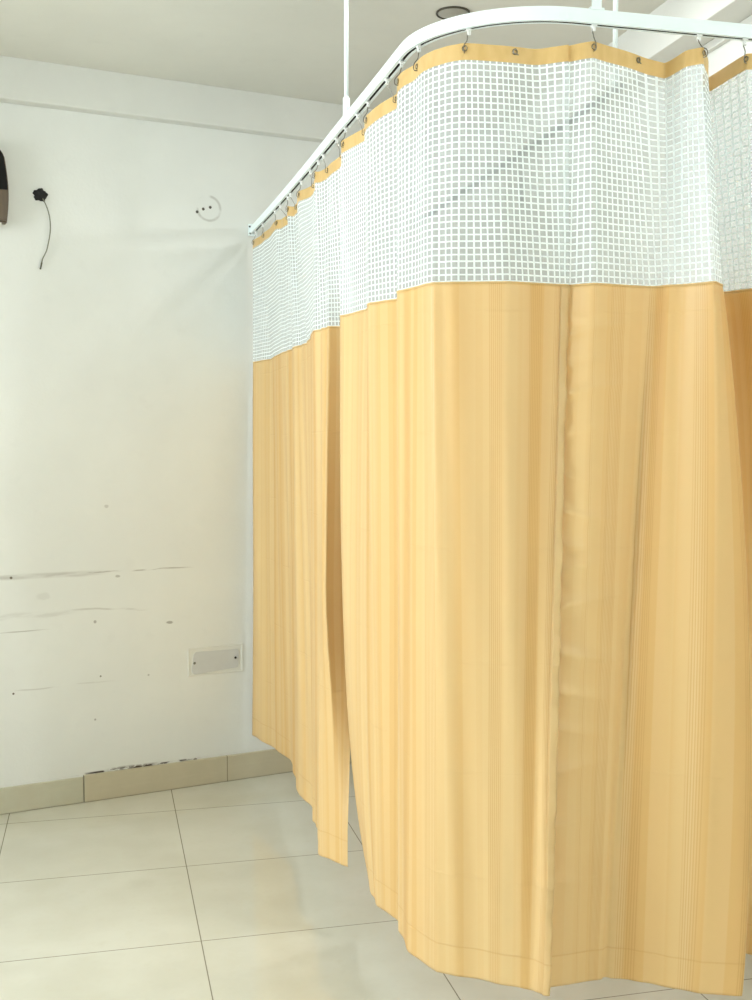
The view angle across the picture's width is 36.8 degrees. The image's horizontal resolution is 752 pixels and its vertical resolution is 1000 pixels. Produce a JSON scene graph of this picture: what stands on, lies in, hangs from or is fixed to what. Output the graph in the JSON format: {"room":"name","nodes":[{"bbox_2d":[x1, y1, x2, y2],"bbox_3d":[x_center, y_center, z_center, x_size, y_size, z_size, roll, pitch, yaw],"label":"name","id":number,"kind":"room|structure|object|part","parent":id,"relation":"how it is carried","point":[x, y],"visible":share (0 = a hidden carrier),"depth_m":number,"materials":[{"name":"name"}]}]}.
{"room":"hospital room","nodes":[
{"label":"hospital room","id":0,"kind":"room"},
{"bbox_2d":[0,102,340,787],"bbox_3d":[-1.435,-0.208,4.165,5.000,2.740,0.150,-2,4,-27],"label":"wall","id":1,"kind":"structure","parent":0,"point":[126,359],"depth_m":4.32,"materials":[{"name":"paint"}]},
{"bbox_2d":[0,150,8,226],"bbox_3d":[-1.423,-1.117,4.001,0.230,0.285,0.052,-2,4,-27],"label":"wall plaque","id":2,"kind":"object","parent":1,"relation":"attached to","point":[4,191],"visible":1,"depth_m":4.03,"materials":[{"name":"brown plastic"}]},
{"bbox_3d":[-1.414,-1.049,3.988,0.220,0.108,0.010,-2,4,-27],"label":"brown panel","id":3,"kind":"part","parent":2,"relation":"part of","materials":[{"name":"brown wood"}]},
{"bbox_3d":[-1.414,-1.179,3.979,0.220,0.152,0.012,-2,4,-27],"label":"black panel","id":4,"kind":"part","parent":2,"relation":"part of","materials":[{"name":"paint"}]},
{"bbox_2d":[33,188,50,269],"bbox_3d":[-1.220,-0.991,4.129,0.062,0.296,0.022,-2,4,-27],"label":"cable","id":5,"kind":"object","parent":1,"relation":"attached to","point":[40,194],"visible":1,"depth_m":4.12,"materials":[{"name":"black plastic"}]},
{"bbox_2d":[0,749,351,814],"bbox_3d":[-1.398,1.112,4.173,4.900,0.104,0.020,-2,4,-27],"label":"baseboard","id":6,"kind":"structure","parent":1,"relation":"attached to","point":[190,773],"depth_m":4.41,"materials":[{"name":"tile"}]},
{"bbox_2d":[0,56,372,144],"bbox_3d":[-1.389,-1.497,3.994,5.000,0.150,0.060,-2,4,-27],"label":"beam","id":7,"kind":"structure","parent":1,"relation":"attached to","point":[27,82],"depth_m":4.26,"materials":[{"name":"paint"}]},
{"bbox_2d":[188,644,242,676],"bbox_3d":[-0.642,0.643,4.535,0.232,0.113,0.007,-2,4,-27],"label":"blank wall plate","id":8,"kind":"object","parent":1,"relation":"attached to","point":[225,658],"visible":1,"depth_m":4.53,"materials":[{"name":"white plastic"}]},
{"bbox_3d":[-0.644,0.647,4.534,0.197,0.090,0.003,-2,4,-27],"label":"plate","id":9,"kind":"part","parent":8,"relation":"part of","materials":[{"name":"white plastic"}]},
{"bbox_2d":[0,0,666,108],"bbox_3d":[0.215,-1.466,1.354,6.900,0.120,8.500,-1,4,-14],"label":"ceiling","id":10,"kind":"structure","parent":0,"point":[287,48],"depth_m":3.80,"materials":[{"name":"paint"}]},
{"bbox_2d":[436,6,469,19],"bbox_3d":[0.243,-1.538,3.579,0.109,0.012,0.109,-1,4,-14],"label":"ceiling fitting","id":11,"kind":"object","parent":10,"relation":"attached to","point":[443,13],"visible":0.75,"depth_m":3.55,"materials":[{"name":"white plastic"}]},
{"bbox_2d":[248,0,751,235],"bbox_3d":[0.037,-1.243,3.153,0.980,0.550,2.730,-3,5,-41],"label":"rail","id":12,"kind":"object","parent":10,"relation":"hanging from","point":[595,14],"visible":0.99,"depth_m":2.31,"materials":[{"name":"white metal"}]},
{"bbox_2d":[252,136,349,866],"bbox_3d":[-0.269,-0.033,3.819,0.117,2.034,1.494,-1,4,-14],"label":"curtain","id":13,"kind":"object","parent":12,"relation":"hanging from","point":[299,702],"visible":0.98,"depth_m":3.73,"materials":[{"name":"fabric"}]},
{"bbox_3d":[-0.294,-0.743,3.818,0.084,0.476,1.398,-1,4,-17],"label":"net panel","id":14,"kind":"part","parent":13,"relation":"part of","materials":[{"name":"white fabric"}]},
{"bbox_3d":[-0.079,-1.273,2.996,0.011,0.462,0.012,-1,4,-14],"label":"suspension rod","id":15,"kind":"part","parent":12,"relation":"part of","materials":[{"name":"white metal"}]},
{"bbox_2d":[340,28,569,995],"bbox_3d":[0.118,0.037,2.692,0.306,2.034,0.907,-1,4,-17],"label":"curtain","id":16,"kind":"object","parent":12,"relation":"hanging from","point":[455,286],"visible":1,"depth_m":2.38,"materials":[{"name":"fabric"}]},
{"bbox_3d":[0.040,-0.679,2.596,0.257,0.454,0.923,-2,4,-32],"label":"net panel","id":17,"kind":"part","parent":16,"relation":"part of","materials":[{"name":"white fabric"}]},
{"bbox_2d":[551,24,751,995],"bbox_3d":[0.812,0.052,2.446,0.902,2.034,0.264,-1,4,-22],"label":"curtain","id":18,"kind":"object","parent":12,"relation":"hanging from","point":[653,825],"visible":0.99,"depth_m":2.36,"materials":[{"name":"fabric"}]},
{"bbox_3d":[0.809,-0.666,2.390,0.897,0.454,0.269,-1,4,-14],"label":"net panel","id":19,"kind":"part","parent":18,"relation":"part of","materials":[{"name":"white fabric"}]},
{"bbox_2d":[613,0,617,47],"bbox_3d":[0.366,-1.210,3.541,0.056,0.663,1.840,-1,4,-13],"label":"bar","id":20,"kind":"object","parent":10,"relation":"hanging from","point":[615,2],"visible":0.02,"depth_m":2.69,"materials":[{"name":"white metal"}]},
{"bbox_2d":[0,763,751,999],"bbox_3d":[0.215,1.378,1.530,6.900,0.100,8.500,-1,4,-14],"label":"floor","id":21,"kind":"structure","parent":0,"point":[222,890],"depth_m":3.33,"materials":[{"name":"tile"}]},
{"bbox_2d":[707,40,751,76],"bbox_3d":[1.084,-0.173,3.606,0.144,2.740,3.300,-1,4,-14],"label":"wall","id":22,"kind":"structure","parent":0,"point":[727,53],"depth_m":3.38,"materials":[{"name":"paint"}]},
{"bbox_2d":[608,0,751,62],"bbox_3d":[0.964,-1.468,3.460,0.122,0.142,3.230,-1,4,-14],"label":"trim","id":23,"kind":"structure","parent":22,"relation":"attached to","point":[660,47],"depth_m":3.45,"materials":[{"name":"paint"}]},
{"bbox_2d":[701,15,751,54],"bbox_3d":[1.014,-1.385,3.477,0.018,0.024,3.230,-1,4,-14],"label":"trim","id":24,"kind":"structure","parent":22,"relation":"attached to","point":[715,43],"depth_m":3.40,"materials":[{"name":"paint"}]}
]}

